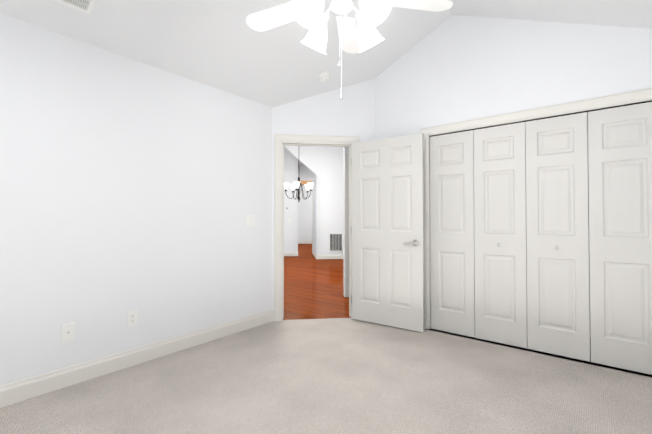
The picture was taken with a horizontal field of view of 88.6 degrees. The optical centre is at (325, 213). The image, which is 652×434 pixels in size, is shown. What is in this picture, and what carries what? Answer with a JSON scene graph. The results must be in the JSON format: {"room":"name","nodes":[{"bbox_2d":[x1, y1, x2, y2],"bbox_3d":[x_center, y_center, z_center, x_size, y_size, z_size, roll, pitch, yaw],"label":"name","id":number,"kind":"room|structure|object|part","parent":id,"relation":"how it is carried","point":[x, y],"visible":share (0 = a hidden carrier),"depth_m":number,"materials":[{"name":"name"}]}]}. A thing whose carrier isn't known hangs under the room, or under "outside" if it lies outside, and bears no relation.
{"room":"empty bedroom","nodes":[
{"label":"empty bedroom","id":0,"kind":"room"},
{"bbox_2d":[0,14,271,385],"bbox_3d":[-1.820,-0.173,2.430,0.120,2.746,3.687,-1,-1,39],"label":"wall","id":1,"kind":"structure","parent":0,"point":[129,184],"depth_m":2.58,"materials":[{"name":"paint"}]},
{"bbox_2d":[61,322,74,342],"bbox_3d":[-1.796,0.828,2.331,0.022,0.122,0.076,-1,-1,39],"label":"outlet","id":2,"kind":"object","parent":1,"relation":"attached to","point":[68,332],"visible":1,"depth_m":2.33,"materials":[{"name":"white plastic"}]},
{"bbox_2d":[127,310,137,326],"bbox_3d":[-1.540,0.831,2.660,0.010,0.122,0.076,-1,-1,39],"label":"duplex electrical outlet","id":3,"kind":"object","parent":1,"relation":"attached to","point":[132,317],"visible":1,"depth_m":2.66,"materials":[{"name":"white plastic"}]},
{"bbox_2d":[0,310,273,407],"bbox_3d":[-0.093,1.124,1.652,3.530,0.130,4.427,-1,-1,39],"label":"baseboard","id":4,"kind":"structure","parent":1,"relation":"attached to","point":[24,389],"depth_m":2.56,"materials":[{"name":"paint"}]},
{"bbox_2d":[245,215,253,225],"bbox_3d":[-0.812,0.068,3.576,0.014,0.118,0.118,-1,-1,39],"label":"double light switch","id":5,"kind":"object","parent":1,"relation":"attached to","point":[249,220],"visible":1,"depth_m":3.57,"materials":[{"name":"white plastic"}]},
{"bbox_2d":[284,147,297,251],"bbox_3d":[-2.081,-0.501,12.122,3.832,3.700,6.534,-1,-1,39],"label":"wall","id":6,"kind":"structure","parent":0,"point":[291,205],"depth_m":10.52,"materials":[{"name":"paint"}]},
{"bbox_2d":[300,180,312,184],"bbox_3d":[-1.078,-1.200,12.851,7.900,0.160,0.160,0,-1,-6],"label":"beam","id":7,"kind":"structure","parent":6,"relation":"attached to","point":[302,182],"depth_m":12.80,"materials":[{"name":"brown wood"}]},
{"bbox_2d":[284,241,343,258],"bbox_3d":[-1.067,1.294,12.706,8.000,0.130,6.214,0,-1,-6],"label":"baseboard","id":8,"kind":"structure","parent":6,"relation":"attached to","point":[338,256],"depth_m":9.76,"materials":[{"name":"paint"}]},
{"bbox_2d":[298,166,315,240],"bbox_3d":[-1.411,-0.443,15.881,8.000,3.700,0.120,0,-1,-6],"label":"wall","id":9,"kind":"structure","parent":0,"point":[305,173],"depth_m":15.87,"materials":[{"name":"paint"}]},
{"bbox_2d":[284,145,342,254],"bbox_3d":[0.755,-0.543,9.877,5.000,3.715,0.130,0,-1,-6],"label":"wall","id":10,"kind":"structure","parent":0,"point":[325,163],"depth_m":9.75,"materials":[{"name":"paint"}]},
{"bbox_3d":[0.289,0.828,9.744,0.410,0.550,0.010,0,-1,-6],"label":"air vent grille in the hall","id":11,"kind":"part","parent":10,"relation":"part of","materials":[{"name":"grey metal"}]},
{"bbox_2d":[313,175,320,254],"bbox_3d":[-0.306,0.099,10.526,0.120,2.451,1.650,0,-1,-6],"label":"wall","id":12,"kind":"structure","parent":0,"point":[316,211],"depth_m":9.72,"materials":[{"name":"paint"}]},
{"bbox_2d":[272,79,374,309],"bbox_3d":[-0.024,-0.256,3.957,1.331,2.959,0.120,0,-1,-6],"label":"wall","id":13,"kind":"structure","parent":0,"point":[350,113],"depth_m":3.92,"materials":[{"name":"paint"}]},
{"bbox_2d":[274,134,359,320],"bbox_3d":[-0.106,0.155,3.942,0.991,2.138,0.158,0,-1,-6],"label":"door frame","id":14,"kind":"structure","parent":13,"relation":"attached to","point":[278,138],"depth_m":3.84,"materials":[{"name":"paint"}]},
{"bbox_2d":[352,133,423,331],"bbox_3d":[0.653,0.192,3.656,0.830,2.030,0.035,-1,-1,34],"label":"door","id":15,"kind":"structure","parent":13,"relation":"in","point":[387,223],"depth_m":3.62,"materials":[{"name":"paint"}]},
{"bbox_2d":[403,240,418,245],"bbox_3d":[0.903,0.300,3.484,0.153,0.066,0.156,-1,-1,34],"label":"door handle","id":16,"kind":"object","parent":15,"relation":"attached to","point":[415,242],"depth_m":3.43,"materials":[{"name":"silver metal"}]},
{"bbox_2d":[0,0,651,107],"bbox_3d":[-0.093,-1.705,1.693,3.766,1.005,4.663,-1,-1,39],"label":"ceiling","id":17,"kind":"structure","parent":0,"point":[221,45],"depth_m":2.84,"materials":[{"name":"paint"}]},
{"bbox_2d":[54,0,95,14],"bbox_3d":[-1.641,-1.390,2.067,0.196,0.015,0.355,-31,-19,34],"label":"ceiling vent","id":18,"kind":"object","parent":17,"relation":"in","point":[85,6],"visible":1,"depth_m":2.19,"materials":[{"name":"white metal"}]},
{"bbox_2d":[318,71,329,81],"bbox_3d":[-0.011,-1.482,3.635,0.136,0.046,0.136,-31,-19,34],"label":"smoke detector","id":19,"kind":"object","parent":17,"relation":"attached to","point":[324,76],"visible":1,"depth_m":3.60,"materials":[{"name":"white plastic"}]},
{"bbox_2d":[246,0,452,99],"bbox_3d":[0.052,-1.361,1.900,1.284,1.446,1.266,-1,-1,39],"label":"fan","id":20,"kind":"object","parent":17,"relation":"hanging from","point":[308,14],"visible":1,"depth_m":2.01,"materials":[{"name":"white"}]},
{"bbox_3d":[-0.306,-1.252,2.116,0.460,0.034,0.148,0,-1,27],"label":"blade","id":21,"kind":"part","parent":20,"relation":"part of","materials":[{"name":"white wood"}]},
{"bbox_3d":[-0.089,-1.092,1.759,0.175,0.187,0.180,-1,-1,39],"label":"lamp shade","id":22,"kind":"part","parent":20,"relation":"part of","materials":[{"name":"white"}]},
{"bbox_3d":[-0.063,-1.087,2.094,0.180,0.187,0.175,-1,-1,39],"label":"lamp shade","id":23,"kind":"part","parent":20,"relation":"part of","materials":[{"name":"white glass"}]},
{"bbox_3d":[-0.060,-1.123,1.781,0.056,0.056,0.056,-1,-1,39],"label":"bulb","id":24,"kind":"part","parent":20,"relation":"part of","materials":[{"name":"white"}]},
{"bbox_3d":[0.018,-1.187,2.011,0.150,0.094,0.062,-1,-1,39],"label":"arm","id":25,"kind":"part","parent":20,"relation":"part of"},
{"bbox_3d":[0.086,-0.676,1.859,0.017,0.075,0.017,-1,-1,39],"label":"pull handle","id":26,"kind":"part","parent":20,"relation":"part of","materials":[{"name":"white plastic"}]},
{"bbox_3d":[0.159,-1.248,2.356,0.148,0.034,0.460,0,-1,9],"label":"blade","id":27,"kind":"part","parent":20,"relation":"part of","materials":[{"name":"white"}]},
{"bbox_3d":[0.188,-1.187,1.988,0.062,0.094,0.150,-1,-1,39],"label":"arm","id":28,"kind":"part","parent":20,"relation":"part of"},
{"bbox_3d":[0.224,-1.123,1.762,0.056,0.056,0.056,-1,-1,39],"label":"bulb","id":29,"kind":"part","parent":20,"relation":"part of","materials":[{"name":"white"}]},
{"bbox_3d":[0.272,-1.087,2.067,0.175,0.187,0.180,-1,-1,39],"label":"lamp shade","id":30,"kind":"part","parent":20,"relation":"part of","materials":[{"name":"white glass"}]},
{"bbox_3d":[0.245,-1.092,1.732,0.180,0.187,0.175,-1,-1,39],"label":"lamp shade","id":31,"kind":"part","parent":20,"relation":"part of","materials":[{"name":"white glass"}]},
{"bbox_3d":[0.530,-1.254,1.987,0.460,0.034,0.148,0,-1,-9],"label":"blade","id":32,"kind":"part","parent":20,"relation":"part of","materials":[{"name":"white wood"}]},
{"bbox_2d":[0,318,651,433],"bbox_3d":[-0.102,1.240,1.727,3.879,0.100,4.776,-1,-1,39],"label":"floor carpet","id":33,"kind":"object","parent":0,"point":[330,376],"visible":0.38,"depth_m":2.25,"materials":[{"name":"beige carpet"}]},
{"bbox_2d":[343,147,348,296],"bbox_3d":[1.420,-0.611,4.968,2.001,3.700,1.358,-1,-1,39],"label":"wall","id":34,"kind":"structure","parent":0,"point":[345,150],"depth_m":5.03,"materials":[{"name":"paint"}]},
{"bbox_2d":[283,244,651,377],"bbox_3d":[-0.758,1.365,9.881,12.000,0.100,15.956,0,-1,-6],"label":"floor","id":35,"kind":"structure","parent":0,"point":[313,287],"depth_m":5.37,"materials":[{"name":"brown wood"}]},
{"bbox_2d":[375,15,651,139],"bbox_3d":[1.612,-0.466,3.218,3.040,3.356,0.120,-1,-1,39],"label":"wall","id":36,"kind":"structure","parent":0,"point":[454,68],"depth_m":3.13,"materials":[{"name":"paint"}]},
{"bbox_2d":[430,130,474,337],"bbox_3d":[1.289,0.193,3.426,0.438,2.034,0.030,-1,-1,39],"label":"closet door leaf","id":37,"kind":"structure","parent":36,"relation":"in","point":[452,271],"depth_m":3.41,"materials":[{"name":"paint"}]},
{"bbox_2d":[474,122,526,348],"bbox_3d":[1.634,0.189,3.150,0.438,2.034,0.030,-1,-1,39],"label":"closet door leaf","id":38,"kind":"structure","parent":36,"relation":"in","point":[500,219],"depth_m":3.13,"materials":[{"name":"paint"}]},
{"bbox_2d":[420,88,651,328],"bbox_3d":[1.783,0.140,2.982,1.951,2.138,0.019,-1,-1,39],"label":"trim","id":39,"kind":"structure","parent":36,"relation":"attached to","point":[627,97],"depth_m":3.13,"materials":[{"name":"paint"}]},
{"bbox_2d":[430,100,651,136],"bbox_3d":[1.808,-0.837,3.028,1.775,0.012,0.030,-1,-1,39],"label":"trim","id":40,"kind":"structure","parent":36,"relation":"attached to","point":[546,117],"depth_m":2.90,"materials":[{"name":"black"}]},
{"bbox_2d":[525,112,589,361],"bbox_3d":[1.979,0.184,2.873,0.438,2.034,0.030,-1,-1,39],"label":"closet door leaf","id":41,"kind":"structure","parent":36,"relation":"in","point":[558,314],"depth_m":2.85,"materials":[{"name":"paint"}]},
{"bbox_2d":[588,102,651,374],"bbox_3d":[2.324,0.180,2.595,0.438,2.034,0.030,-1,-1,39],"label":"closet door leaf","id":42,"kind":"structure","parent":36,"relation":"in","point":[620,188],"depth_m":2.60,"materials":[{"name":"paint"}]},
{"bbox_2d":[587,114,589,305],"bbox_3d":[2.058,-0.036,3.328,2.295,2.500,0.780,-1,-1,39],"label":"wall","id":43,"kind":"structure","parent":0,"point":[588,216],"depth_m":3.30,"materials":[{"name":"white"}]},
{"bbox_3d":[-0.763,-2.444,9.987,14.566,0.120,14.566,-1,-1,39],"label":"ceiling","id":44,"kind":"structure","parent":0,"visible":0},
{"bbox_2d":[284,177,313,201],"bbox_3d":[-0.544,-1.333,6.942,0.654,2.195,0.631,-1,-1,39],"label":"chandelier","id":45,"kind":"object","parent":44,"relation":"hanging from","point":[308,186],"visible":0.92,"depth_m":6.87,"materials":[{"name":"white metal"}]}
]}

